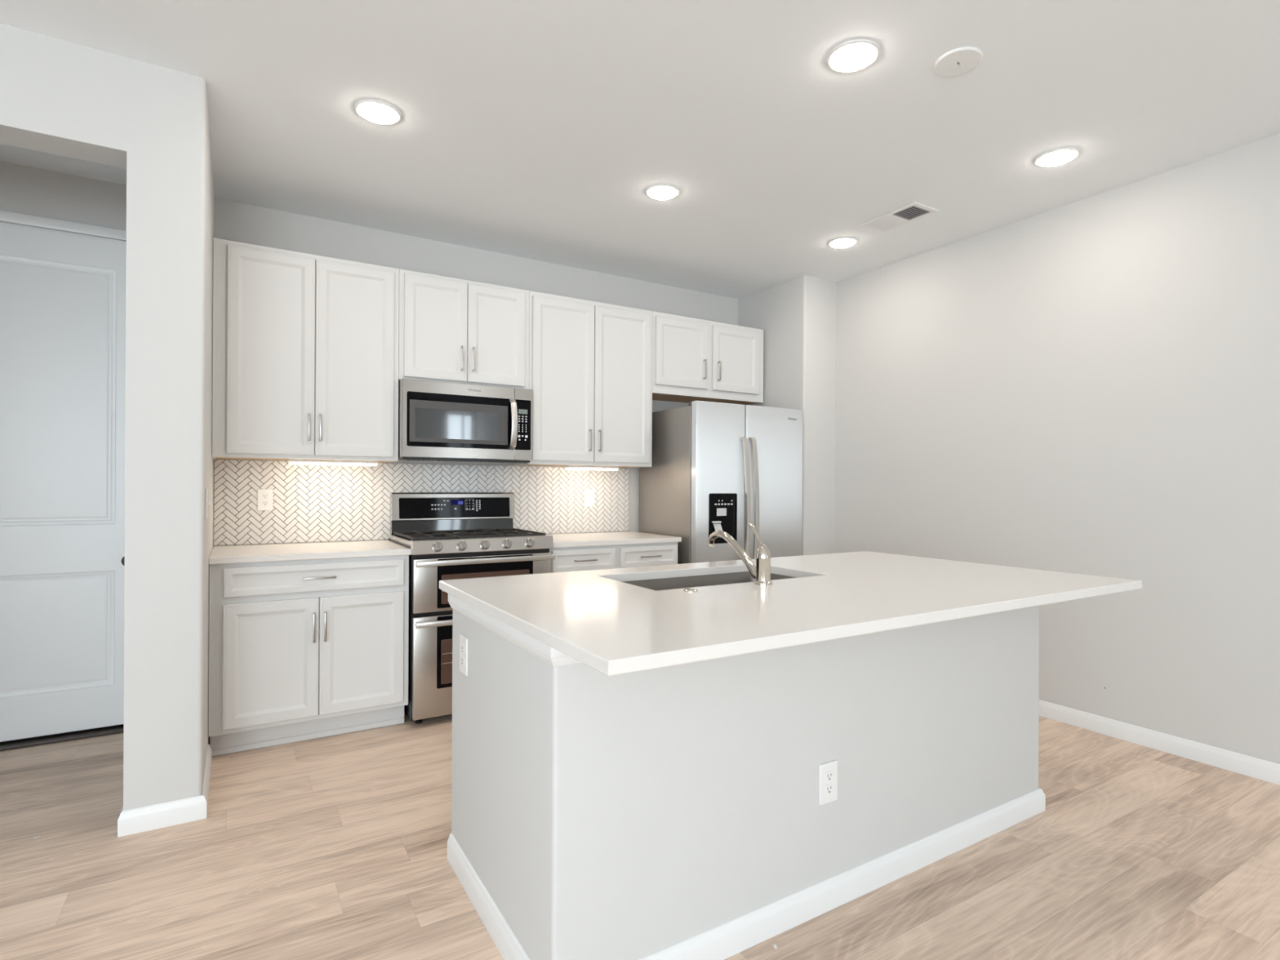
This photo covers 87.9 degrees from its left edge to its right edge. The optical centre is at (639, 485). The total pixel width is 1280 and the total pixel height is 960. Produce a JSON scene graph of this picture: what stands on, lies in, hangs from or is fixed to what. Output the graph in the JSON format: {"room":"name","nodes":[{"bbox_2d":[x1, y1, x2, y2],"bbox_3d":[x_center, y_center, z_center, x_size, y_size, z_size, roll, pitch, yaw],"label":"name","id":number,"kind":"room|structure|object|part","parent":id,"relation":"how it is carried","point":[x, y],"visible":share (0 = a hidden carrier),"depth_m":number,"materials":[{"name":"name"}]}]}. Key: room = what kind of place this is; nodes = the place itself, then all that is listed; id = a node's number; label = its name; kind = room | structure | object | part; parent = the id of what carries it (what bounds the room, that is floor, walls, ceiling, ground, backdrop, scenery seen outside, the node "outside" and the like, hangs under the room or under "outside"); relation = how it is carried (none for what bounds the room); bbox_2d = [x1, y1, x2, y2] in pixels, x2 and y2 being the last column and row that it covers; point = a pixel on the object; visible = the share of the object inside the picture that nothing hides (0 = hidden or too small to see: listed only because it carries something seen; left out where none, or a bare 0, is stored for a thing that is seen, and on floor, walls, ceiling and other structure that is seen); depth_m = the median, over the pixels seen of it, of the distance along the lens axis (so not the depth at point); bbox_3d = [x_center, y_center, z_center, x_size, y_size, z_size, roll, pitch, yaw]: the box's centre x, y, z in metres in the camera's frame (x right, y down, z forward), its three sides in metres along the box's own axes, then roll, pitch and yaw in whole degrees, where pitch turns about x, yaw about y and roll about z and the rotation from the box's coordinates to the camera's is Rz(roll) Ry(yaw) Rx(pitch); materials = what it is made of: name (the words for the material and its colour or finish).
{"room":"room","nodes":[
{"label":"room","id":0,"kind":"room"},
{"bbox_2d":[0,161,126,241],"bbox_3d":[-3.691,-0.150,2.776,2.774,2.745,0.150,0,0,-31],"label":"wall","id":1,"kind":"structure","parent":0,"point":[24,189],"depth_m":3.22,"materials":[{"name":"white paint"}]},
{"bbox_2d":[0,724,123,751],"bbox_3d":[-2.927,1.218,3.187,0.920,0.016,0.180,0,0,-31],"label":"threshold","id":2,"kind":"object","parent":1,"relation":"attached to","point":[111,730],"depth_m":3.20,"materials":[{"name":"grey metal"}]},
{"bbox_2d":[0,223,126,742],"bbox_3d":[-2.892,-0.014,3.141,0.920,2.420,0.116,0,0,-31],"label":"door","id":3,"kind":"structure","parent":1,"relation":"in","point":[63,295],"depth_m":3.22,"materials":[{"name":"white wood"}]},
{"bbox_3d":[-2.554,0.373,3.321,0.058,0.058,0.071,0,0,-31],"label":"knob","id":4,"kind":"part","parent":3,"relation":"part of","materials":[{"name":"black metal"}]},
{"bbox_2d":[0,209,126,243],"bbox_3d":[-2.946,-0.030,3.201,1.038,2.512,0.138,0,0,-31],"label":"trim","id":5,"kind":"structure","parent":1,"relation":"attached to","point":[14,218],"depth_m":3.21,"materials":[{"name":"white wood"}]},
{"bbox_2d":[0,23,214,810],"bbox_3d":[-3.213,-0.148,2.204,2.997,2.745,1.204,0,0,-31],"label":"wall","id":6,"kind":"structure","parent":0,"point":[58,96],"depth_m":2.40,"materials":[{"name":"white paint"}]},
{"bbox_2d":[117,744,211,837],"bbox_3d":[-1.999,1.189,2.856,0.261,0.084,1.079,0,0,-31],"label":"baseboard","id":7,"kind":"structure","parent":6,"relation":"attached to","point":[144,819],"depth_m":2.40,"materials":[{"name":"white"}]},
{"bbox_2d":[204,488,211,519],"bbox_3d":[-1.690,0.069,2.601,0.018,0.118,0.074,0,0,-31],"label":"light switch","id":8,"kind":"object","parent":6,"relation":"attached to","point":[207,502],"visible":1,"depth_m":2.57,"materials":[{"name":"white plastic"}]},
{"bbox_3d":[-1.695,0.069,2.598,0.005,0.118,0.074,0,0,-31],"label":"plate","id":9,"kind":"part","parent":8,"relation":"part of","materials":[{"name":"white plastic"}]},
{"bbox_2d":[213,198,737,546],"bbox_3d":[-0.692,-0.135,4.587,4.234,2.745,0.250,0,0,-31],"label":"wall","id":10,"kind":"structure","parent":0,"point":[234,221],"depth_m":4.17,"materials":[{"name":"white paint"}]},
{"bbox_2d":[212,237,399,462],"bbox_3d":[-1.772,-0.669,3.558,0.863,1.060,0.381,0,0,-31],"label":"upper cabinet","id":11,"kind":"object","parent":10,"relation":"attached to","point":[305,346],"visible":1,"depth_m":3.40,"materials":[{"name":"white paint"}]},
{"bbox_3d":[-1.847,-0.666,3.336,0.384,1.014,0.020,0,0,-31],"label":"door","id":12,"kind":"part","parent":11,"relation":"part of","materials":[{"name":"white paint"}]},
{"bbox_3d":[-1.791,-0.145,3.584,0.838,0.012,0.304,0,0,-31],"label":"panel","id":13,"kind":"part","parent":11,"relation":"part of","materials":[{"name":"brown wood"}]},
{"bbox_3d":[-1.694,-0.302,3.401,0.010,0.140,0.030,0,0,-31],"label":"handle","id":14,"kind":"part","parent":11,"relation":"part of","materials":[{"name":"grey metal"}]},
{"bbox_3d":[-1.648,-0.302,3.429,0.010,0.140,0.030,0,0,-31],"label":"handle","id":15,"kind":"part","parent":11,"relation":"part of","materials":[{"name":"grey metal"}]},
{"bbox_2d":[287,459,378,466],"bbox_3d":[-1.653,-0.125,3.588,0.442,0.024,0.060,0,0,-31],"label":"light","id":16,"kind":"object","parent":11,"relation":"attached to","point":[291,461],"visible":1,"depth_m":3.56,"materials":[{"name":"white plastic"}]},
{"bbox_2d":[288,462,376,466],"bbox_3d":[-1.653,-0.118,3.588,0.426,0.010,0.044,0,0,-31],"label":"diffuser","id":17,"kind":"object","parent":16,"relation":"attached to","point":[372,464],"depth_m":3.58,"materials":[{"name":"white plastic"}]},
{"bbox_3d":[-1.514,-0.664,3.538,0.387,1.014,0.020,0,0,-31],"label":"door","id":18,"kind":"part","parent":11,"relation":"part of","materials":[{"name":"white paint"}]},
{"bbox_2d":[213,459,628,546],"bbox_3d":[-1.162,0.093,4.148,2.526,0.454,0.010,0,0,-31],"label":"tile backsplash","id":19,"kind":"structure","parent":10,"relation":"attached to","point":[312,503],"depth_m":3.88,"materials":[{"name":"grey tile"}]},
{"bbox_2d":[257,488,273,511],"bbox_3d":[-2.035,0.076,3.608,0.074,0.118,0.007,0,0,-31],"label":"wall outlet","id":20,"kind":"object","parent":19,"relation":"attached to","point":[264,496],"visible":1,"depth_m":3.60,"materials":[{"name":"white plastic"}]},
{"bbox_2d":[262,493,268,498],"bbox_3d":[-2.034,0.057,3.606,0.033,0.028,0.001,0,0,-31],"label":"socket","id":21,"kind":"object","parent":20,"relation":"attached to","point":[264,495],"depth_m":3.60,"materials":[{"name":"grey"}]},
{"bbox_2d":[262,500,268,506],"bbox_3d":[-2.034,0.095,3.606,0.033,0.028,0.001,0,0,-31],"label":"socket","id":22,"kind":"object","parent":20,"relation":"attached to","point":[264,503],"depth_m":3.61,"materials":[{"name":"grey plastic"}]},
{"bbox_2d":[584,489,594,506],"bbox_3d":[-0.352,0.085,4.631,0.074,0.118,0.007,0,0,-31],"label":"wall outlet","id":23,"kind":"object","parent":19,"relation":"attached to","point":[588,494],"visible":1,"depth_m":4.63,"materials":[{"name":"white plastic"}]},
{"bbox_2d":[398,268,528,389],"bbox_3d":[-1.076,-0.891,3.980,0.761,0.609,0.381,0,0,-31],"label":"upper cabinet","id":24,"kind":"object","parent":10,"relation":"attached to","point":[451,330],"visible":0.94,"depth_m":3.83,"materials":[{"name":"white paint"}]},
{"bbox_3d":[-1.152,-0.889,3.758,0.350,0.571,0.020,0,0,-31],"label":"door","id":25,"kind":"part","parent":24,"relation":"part of","materials":[{"name":"white paint"}]},
{"bbox_3d":[-1.018,-0.734,3.811,0.010,0.140,0.030,0,0,-31],"label":"handle","id":26,"kind":"part","parent":24,"relation":"part of","materials":[{"name":"grey metal"}]},
{"bbox_2d":[398,378,533,462],"bbox_3d":[-1.057,-0.361,3.945,0.759,0.444,0.442,0,0,-31],"label":"microwave","id":27,"kind":"object","parent":24,"relation":"attached to","point":[438,420],"visible":0.99,"depth_m":3.78,"materials":[{"name":"silver metal"}]},
{"bbox_3d":[-1.007,-0.365,3.777,0.616,0.299,0.001,0,0,-31],"label":"door glass","id":28,"kind":"part","parent":27,"relation":"part of","materials":[{"name":"black glass"}]},
{"bbox_3d":[-0.744,-0.364,3.908,0.036,0.291,0.053,0,0,-31],"label":"handle","id":29,"kind":"part","parent":27,"relation":"part of","materials":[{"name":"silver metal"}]},
{"bbox_3d":[-0.699,-0.364,3.964,0.100,0.299,0.001,0,0,-31],"label":"panel glass","id":30,"kind":"part","parent":27,"relation":"part of","materials":[{"name":"black glass"}]},
{"bbox_3d":[-0.705,-0.367,3.986,0.113,0.428,0.043,0,0,-31],"label":"control panel","id":31,"kind":"part","parent":27,"relation":"part of","materials":[{"name":"silver metal"}]},
{"bbox_3d":[-0.961,-0.734,3.845,0.010,0.140,0.030,0,0,-31],"label":"handle","id":32,"kind":"part","parent":24,"relation":"part of","materials":[{"name":"grey metal"}]},
{"bbox_3d":[-0.850,-0.887,3.941,0.350,0.571,0.020,0,0,-31],"label":"door","id":33,"kind":"part","parent":24,"relation":"part of","materials":[{"name":"white paint"}]},
{"bbox_2d":[509,290,652,467],"bbox_3d":[-0.370,-0.661,4.410,0.890,1.060,0.381,0,0,-31],"label":"upper cabinet","id":34,"kind":"object","parent":10,"relation":"attached to","point":[590,362],"visible":0.97,"depth_m":4.25,"materials":[{"name":"white paint"}]},
{"bbox_3d":[-0.477,-0.659,4.168,0.420,1.007,0.020,0,0,-31],"label":"door","id":35,"kind":"part","parent":34,"relation":"part of","materials":[{"name":"white paint"}]},
{"bbox_3d":[-0.389,-0.138,4.436,0.866,0.012,0.304,0,0,-31],"label":"panel","id":36,"kind":"part","parent":34,"relation":"part of","materials":[{"name":"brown wood"}]},
{"bbox_3d":[-0.315,-0.291,4.239,0.010,0.140,0.030,0,0,-31],"label":"handle","id":37,"kind":"part","parent":34,"relation":"part of","materials":[{"name":"grey metal"}]},
{"bbox_2d":[564,465,619,470],"bbox_3d":[-0.316,-0.118,4.401,0.381,0.024,0.060,0,0,-31],"label":"light","id":38,"kind":"object","parent":34,"relation":"attached to","point":[567,467],"visible":1,"depth_m":4.38,"materials":[{"name":"white plastic"}]},
{"bbox_2d":[565,467,617,470],"bbox_3d":[-0.316,-0.111,4.401,0.365,0.010,0.044,0,0,-31],"label":"diffuser","id":39,"kind":"object","parent":38,"relation":"attached to","point":[587,468],"depth_m":4.39,"materials":[{"name":"white plastic"}]},
{"bbox_3d":[-0.256,-0.291,4.275,0.010,0.140,0.030,0,0,-31],"label":"handle","id":40,"kind":"part","parent":34,"relation":"part of","materials":[{"name":"grey metal"}]},
{"bbox_3d":[-0.113,-0.657,4.390,0.421,1.007,0.020,0,0,-31],"label":"door","id":41,"kind":"part","parent":34,"relation":"part of","materials":[{"name":"white paint"}]},
{"bbox_2d":[652,311,763,404],"bbox_3d":[0.438,-0.910,4.901,0.995,0.554,0.381,0,0,-31],"label":"upper cabinet","id":42,"kind":"object","parent":10,"relation":"attached to","point":[694,359],"visible":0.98,"depth_m":4.77,"materials":[{"name":"white paint"}]},
{"bbox_3d":[0.295,-0.924,4.637,0.439,0.466,0.020,0,0,-31],"label":"door","id":43,"kind":"part","parent":42,"relation":"part of","materials":[{"name":"white paint"}]},
{"bbox_3d":[0.462,-0.827,4.710,0.010,0.140,0.030,0,0,-31],"label":"handle","id":44,"kind":"part","parent":42,"relation":"part of","materials":[{"name":"grey metal"}]},
{"bbox_3d":[0.421,-0.639,4.927,0.970,0.012,0.304,0,0,-31],"label":"panel","id":45,"kind":"part","parent":42,"relation":"part of","materials":[{"name":"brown wood"}]},
{"bbox_3d":[0.572,-0.826,4.777,0.010,0.140,0.030,0,0,-31],"label":"handle","id":46,"kind":"part","parent":42,"relation":"part of","materials":[{"name":"grey metal"}]},
{"bbox_3d":[0.708,-0.922,4.888,0.434,0.466,0.020,0,0,-31],"label":"door","id":47,"kind":"part","parent":42,"relation":"part of","materials":[{"name":"white paint"}]},
{"bbox_2d":[0,0,1279,298],"bbox_3d":[0.340,-1.542,0.087,7.158,0.080,9.104,0,0,-31],"label":"ceiling","id":48,"kind":"structure","parent":0,"point":[537,130],"depth_m":2.67,"materials":[{"name":"white paint"}]},
{"bbox_2d":[354,99,401,124],"bbox_3d":[-1.057,-1.500,2.682,0.180,0.018,0.180,0,0,-31],"label":"recessed light","id":49,"kind":"object","parent":48,"relation":"in","point":[374,111],"visible":1,"depth_m":2.66,"materials":[{"name":"white plastic"}]},
{"bbox_2d":[644,183,679,199],"bbox_3d":[0.115,-1.493,3.395,0.180,0.018,0.180,0,0,-31],"label":"recessed light","id":50,"kind":"object","parent":48,"relation":"in","point":[660,191],"visible":1,"depth_m":3.37,"materials":[{"name":"white plastic"}]},
{"bbox_2d":[827,236,857,248],"bbox_3d":[1.246,-1.488,4.082,0.180,0.018,0.180,0,0,-31],"label":"recessed light","id":51,"kind":"object","parent":48,"relation":"in","point":[843,242],"visible":1,"depth_m":4.05,"materials":[{"name":"white plastic"}]},
{"bbox_2d":[826,39,879,73],"bbox_3d":[0.743,-1.490,2.319,0.180,0.018,0.180,0,0,-31],"label":"recessed light","id":52,"kind":"object","parent":48,"relation":"in","point":[857,55],"visible":1,"depth_m":2.30,"materials":[{"name":"white plastic"}]},
{"bbox_2d":[860,201,938,232],"bbox_3d":[1.440,-1.491,3.699,0.202,0.009,0.361,0,0,-31],"label":"ceiling vent","id":53,"kind":"object","parent":48,"relation":"in","point":[903,215],"visible":1,"depth_m":3.69,"materials":[{"name":"white metal"}]},
{"bbox_2d":[934,46,982,75],"bbox_3d":[1.121,-1.493,2.340,0.152,0.009,0.152,0,0,-31],"label":"ceiling plate","id":54,"kind":"object","parent":48,"relation":"attached to","point":[960,60],"visible":1,"depth_m":2.33,"materials":[{"name":"white plastic"}]},
{"bbox_2d":[1033,146,1079,167],"bbox_3d":[1.892,-1.484,3.018,0.180,0.018,0.180,0,0,-31],"label":"recessed light","id":55,"kind":"object","parent":48,"relation":"in","point":[1060,156],"visible":1,"depth_m":2.99,"materials":[{"name":"white plastic"}]},
{"bbox_2d":[0,711,1279,959],"bbox_3d":[0.325,1.268,0.087,7.158,0.050,9.104,0,0,-31],"label":"floor","id":56,"kind":"structure","parent":0,"point":[332,847],"depth_m":2.16,"materials":[{"name":"brown wood"}]},
{"bbox_2d":[208,555,408,756],"bbox_3d":[-1.704,0.790,3.427,0.858,0.882,0.684,0,0,-31],"label":"base cabinet","id":57,"kind":"object","parent":56,"relation":"on","point":[300,650],"visible":0.98,"depth_m":3.15,"materials":[{"name":"white paint"}]},
{"bbox_3d":[-1.702,0.814,3.074,0.388,0.562,0.020,0,0,-31],"label":"door","id":58,"kind":"part","parent":57,"relation":"part of","materials":[{"name":"white paint"}]},
{"bbox_2d":[208,539,411,564],"bbox_3d":[-1.703,0.334,3.436,0.865,0.030,0.644,0,0,-31],"label":"countertop","id":59,"kind":"structure","parent":57,"relation":"on","point":[224,554],"depth_m":3.29,"materials":[{"name":"white stone"}]},
{"bbox_3d":[-1.533,0.437,3.176,0.777,0.131,0.020,0,0,-31],"label":"drawer","id":60,"kind":"part","parent":57,"relation":"part of","materials":[{"name":"white paint"}]},
{"bbox_3d":[-1.542,0.671,3.142,0.010,0.140,0.030,0,0,-31],"label":"handle","id":61,"kind":"part","parent":57,"relation":"part of","materials":[{"name":"grey metal"}]},
{"bbox_3d":[-1.520,0.437,3.155,0.140,0.010,0.030,0,0,-31],"label":"handle","id":62,"kind":"part","parent":57,"relation":"part of","materials":[{"name":"grey metal"}]},
{"bbox_3d":[-1.501,0.672,3.167,0.010,0.140,0.030,0,0,-31],"label":"handle","id":63,"kind":"part","parent":57,"relation":"part of","materials":[{"name":"grey metal"}]},
{"bbox_3d":[-1.368,0.815,3.277,0.386,0.562,0.020,0,0,-31],"label":"door","id":64,"kind":"part","parent":57,"relation":"part of","materials":[{"name":"white paint"}]},
{"bbox_2d":[388,492,555,724],"bbox_3d":[-0.979,0.639,3.814,0.767,1.193,0.705,0,0,-31],"label":"range","id":65,"kind":"object","parent":56,"relation":"on","point":[449,535],"visible":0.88,"depth_m":3.53,"materials":[{"name":"silver metal"}]},
{"bbox_3d":[-1.310,0.296,3.632,0.006,0.022,0.534,0,0,-31],"label":"trim","id":66,"kind":"part","parent":65,"relation":"part of","materials":[{"name":"silver metal"}]},
{"bbox_3d":[-1.154,1.217,3.463,0.036,0.035,0.036,0,0,-31],"label":"leg","id":67,"kind":"part","parent":65,"relation":"part of","materials":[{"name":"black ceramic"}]},
{"bbox_3d":[-0.834,0.931,3.573,0.756,0.520,0.038,0,0,-31],"label":"oven door","id":68,"kind":"part","parent":65,"relation":"part of","materials":[{"name":"silver metal"}]},
{"bbox_3d":[-0.809,0.702,3.535,0.752,0.027,0.052,0,0,-31],"label":"handle","id":69,"kind":"part","parent":65,"relation":"part of","materials":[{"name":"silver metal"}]},
{"bbox_3d":[-1.034,0.314,3.401,0.053,0.053,0.043,0,0,-31],"label":"knob","id":70,"kind":"part","parent":65,"relation":"part of","materials":[{"name":"silver metal"}]},
{"bbox_3d":[-0.822,0.861,3.557,0.525,0.372,0.001,0,0,-31],"label":"door glass","id":71,"kind":"part","parent":65,"relation":"part of","materials":[{"name":"black glass"}]},
{"bbox_3d":[-1.145,0.249,4.095,0.744,0.086,0.050,0,0,-31],"label":"riser panel","id":72,"kind":"part","parent":65,"relation":"part of","materials":[{"name":"silver metal"}]},
{"bbox_2d":[395,533,511,541],"bbox_3d":[-0.987,0.302,3.832,0.752,0.018,0.538,0,0,-31],"label":"cooktop","id":73,"kind":"object","parent":65,"relation":"in","point":[398,537],"depth_m":3.67,"materials":[{"name":"black metal"}]},
{"bbox_3d":[-1.121,0.133,4.063,0.677,0.123,0.012,0,0,-31],"label":"control glass","id":74,"kind":"part","parent":65,"relation":"part of","materials":[{"name":"black glass"}]},
{"bbox_3d":[-0.927,0.314,3.466,0.053,0.053,0.043,0,0,-31],"label":"knob","id":75,"kind":"part","parent":65,"relation":"part of","materials":[{"name":"silver metal"}]},
{"bbox_3d":[-0.831,0.512,3.573,0.756,0.274,0.038,0,0,-31],"label":"oven door","id":76,"kind":"part","parent":65,"relation":"part of","materials":[{"name":"silver metal"}]},
{"bbox_3d":[-0.830,0.315,3.572,0.767,0.072,0.064,0,0,-31],"label":"control panel","id":77,"kind":"part","parent":65,"relation":"part of","materials":[{"name":"silver metal"}]},
{"bbox_3d":[-0.820,0.506,3.557,0.525,0.254,0.001,0,0,-31],"label":"door glass","id":78,"kind":"part","parent":65,"relation":"part of","materials":[{"name":"black"}]},
{"bbox_3d":[-0.820,0.315,3.531,0.053,0.053,0.043,0,0,-31],"label":"knob","id":79,"kind":"part","parent":65,"relation":"part of","materials":[{"name":"silver metal"}]},
{"bbox_3d":[-0.807,0.395,3.535,0.752,0.027,0.052,0,0,-31],"label":"handle","id":80,"kind":"part","parent":65,"relation":"part of","materials":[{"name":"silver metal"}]},
{"bbox_3d":[-0.715,0.315,3.595,0.053,0.053,0.043,0,0,-31],"label":"knob","id":81,"kind":"part","parent":65,"relation":"part of","materials":[{"name":"silver metal"}]},
{"bbox_3d":[-0.604,0.316,3.663,0.053,0.053,0.043,0,0,-31],"label":"knob","id":82,"kind":"part","parent":65,"relation":"part of","materials":[{"name":"silver metal"}]},
{"bbox_2d":[549,542,677,573],"bbox_3d":[-0.291,0.798,4.285,0.892,0.882,0.684,0,0,-31],"label":"base cabinet","id":83,"kind":"object","parent":56,"relation":"on","point":[620,556],"visible":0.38,"depth_m":4.00,"materials":[{"name":"white paint"}]},
{"bbox_3d":[-0.329,0.436,3.908,0.412,0.124,0.020,0,0,-31],"label":"drawer","id":84,"kind":"part","parent":83,"relation":"part of","materials":[{"name":"white paint"}]},
{"bbox_3d":[-0.316,0.436,3.887,0.140,0.010,0.030,0,0,-31],"label":"handle","id":85,"kind":"part","parent":83,"relation":"part of","materials":[{"name":"grey metal"}]},
{"bbox_2d":[545,531,681,547],"bbox_3d":[-0.289,0.341,4.295,0.906,0.030,0.644,0,0,-31],"label":"countertop","id":86,"kind":"structure","parent":83,"relation":"on","point":[611,538],"depth_m":4.14,"materials":[{"name":"white stone"}]},
{"bbox_3d":[0.057,0.438,4.142,0.417,0.124,0.020,0,0,-31],"label":"drawer","id":87,"kind":"part","parent":83,"relation":"part of","materials":[{"name":"white paint"}]},
{"bbox_3d":[0.070,0.438,4.121,0.140,0.010,0.030,0,0,-31],"label":"handle","id":88,"kind":"part","parent":83,"relation":"part of","materials":[{"name":"grey metal"}]},
{"bbox_2d":[639,400,802,564],"bbox_3d":[0.589,0.347,4.702,0.927,1.771,0.778,0,0,-31],"label":"fridge","id":89,"kind":"object","parent":56,"relation":"on","point":[727,468],"visible":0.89,"depth_m":4.39,"materials":[{"name":"grey metal"}]},
{"bbox_3d":[0.498,0.261,4.265,0.076,0.070,0.019,0,0,-31],"label":"dispenser lever","id":90,"kind":"part","parent":89,"relation":"part of","materials":[{"name":"grey plastic"}]},
{"bbox_3d":[0.511,0.305,4.323,0.400,1.688,0.056,0,0,-31],"label":"door","id":91,"kind":"part","parent":89,"relation":"part of","materials":[{"name":"silver metal"}]},
{"bbox_3d":[0.692,0.205,4.353,0.035,1.058,0.076,0,0,-31],"label":"handle","id":92,"kind":"part","parent":89,"relation":"part of","materials":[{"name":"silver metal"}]},
{"bbox_3d":[0.753,0.206,4.391,0.035,1.058,0.076,0,0,-31],"label":"handle","id":93,"kind":"part","parent":89,"relation":"part of","materials":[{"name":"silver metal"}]},
{"bbox_3d":[0.912,0.307,4.567,0.517,1.688,0.056,0,0,-31],"label":"door","id":94,"kind":"part","parent":89,"relation":"part of","materials":[{"name":"silver metal"}]},
{"bbox_2d":[447,593,1045,959],"bbox_3d":[0.463,0.802,2.378,2.066,0.883,0.843,0,0,-31],"label":"kitchen island","id":95,"kind":"object","parent":56,"relation":"on","point":[674,812],"visible":0.68,"depth_m":1.82,"materials":[{"name":"white paint"}]},
{"bbox_2d":[459,634,467,675],"bbox_3d":[-0.556,0.532,2.090,0.007,0.118,0.074,0,0,-31],"label":"wall outlet","id":96,"kind":"object","parent":95,"relation":"attached to","point":[463,639],"visible":1,"depth_m":2.08,"materials":[{"name":"white plastic"}]},
{"bbox_2d":[461,644,464,653],"bbox_3d":[-0.558,0.513,2.088,0.001,0.028,0.033,0,0,-31],"label":"socket","id":97,"kind":"object","parent":96,"relation":"attached to","point":[462,645],"depth_m":2.09,"materials":[{"name":"grey plastic"}]},
{"bbox_2d":[461,655,464,666],"bbox_3d":[-0.558,0.551,2.088,0.001,0.028,0.033,0,0,-31],"label":"socket","id":98,"kind":"object","parent":96,"relation":"attached to","point":[462,656],"depth_m":2.08,"materials":[{"name":"grey plastic"}]},
{"bbox_3d":[0.465,0.386,2.378,2.066,0.052,0.843,0,0,-31],"label":"trim moulding","id":99,"kind":"part","parent":95,"relation":"part of","materials":[{"name":"white"}]},
{"bbox_3d":[0.460,1.202,2.379,2.062,0.084,0.841,0,0,-31],"label":"baseboard","id":100,"kind":"part","parent":95,"relation":"part of","materials":[{"name":"white wood"}]},
{"bbox_2d":[439,551,1142,676],"bbox_3d":[0.548,0.345,2.319,2.159,0.030,1.212,0,0,-31],"label":"island countertop","id":101,"kind":"structure","parent":95,"relation":"on","point":[612,626],"depth_m":1.90,"materials":[{"name":"white stone"}]},
{"bbox_2d":[683,588,697,591],"bbox_3d":[0.157,0.325,2.076,0.045,0.006,0.045,0,0,-31],"label":"cover","id":102,"kind":"object","parent":101,"relation":"on","point":[684,589],"visible":1,"depth_m":2.06,"materials":[{"name":"silver metal"}]},
{"bbox_2d":[622,571,796,591],"bbox_3d":[0.272,0.468,2.447,0.813,0.215,0.451,0,0,-31],"label":"sink","id":103,"kind":"object","parent":101,"relation":"in","point":[664,584],"visible":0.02,"depth_m":2.66,"materials":[{"name":"silver metal"}]},
{"bbox_2d":[706,523,772,585],"bbox_3d":[0.343,0.229,2.348,0.062,0.201,0.335,0,0,-31],"label":"faucet","id":104,"kind":"object","parent":101,"relation":"on","point":[761,572],"visible":1,"depth_m":2.25,"materials":[{"name":"silver metal"}]},
{"bbox_3d":[0.334,0.243,2.364,0.030,0.161,0.294,0,0,-31],"label":"spout","id":105,"kind":"part","parent":104,"relation":"part of","materials":[{"name":"silver metal"}]},
{"bbox_3d":[0.397,0.168,2.261,0.019,0.079,0.070,0,0,-31],"label":"lever","id":106,"kind":"part","parent":104,"relation":"part of","materials":[{"name":"silver metal"}]},
{"bbox_2d":[818,760,837,805],"bbox_3d":[0.555,0.874,1.955,0.074,0.118,0.007,0,0,-31],"label":"wall outlet","id":107,"kind":"object","parent":95,"relation":"attached to","point":[828,771],"visible":1,"depth_m":1.95,"materials":[{"name":"white plastic"}]},
{"bbox_2d":[825,770,833,782],"bbox_3d":[0.557,0.855,1.953,0.033,0.028,0.001,0,0,-31],"label":"socket","id":108,"kind":"object","parent":107,"relation":"attached to","point":[828,774],"depth_m":1.95,"materials":[{"name":"grey plastic"}]},
{"bbox_2d":[825,783,833,795],"bbox_3d":[0.557,0.892,1.953,0.033,0.028,0.001,0,0,-31],"label":"socket","id":109,"kind":"object","parent":107,"relation":"attached to","point":[828,787],"depth_m":1.95,"materials":[{"name":"grey plastic"}]},
{"bbox_2d":[737,275,836,555],"bbox_3d":[1.108,-0.125,5.106,0.319,2.745,0.732,0,0,-31],"label":"wall","id":110,"kind":"structure","parent":0,"point":[797,317],"depth_m":4.82,"materials":[{"name":"white paint"}]},
{"bbox_2d":[835,133,1279,764],"bbox_3d":[3.366,-0.113,1.843,0.150,2.745,8.654,0,0,-31],"label":"wall","id":111,"kind":"structure","parent":0,"point":[1091,385],"depth_m":3.35,"materials":[{"name":"white paint"}]},
{"bbox_2d":[1039,699,1279,785],"bbox_3d":[3.347,1.217,1.413,0.317,0.084,7.912,0,0,-31],"label":"baseboard","id":112,"kind":"structure","parent":111,"relation":"attached to","point":[1263,770],"depth_m":3.12,"materials":[{"name":"white wood"}]}
]}

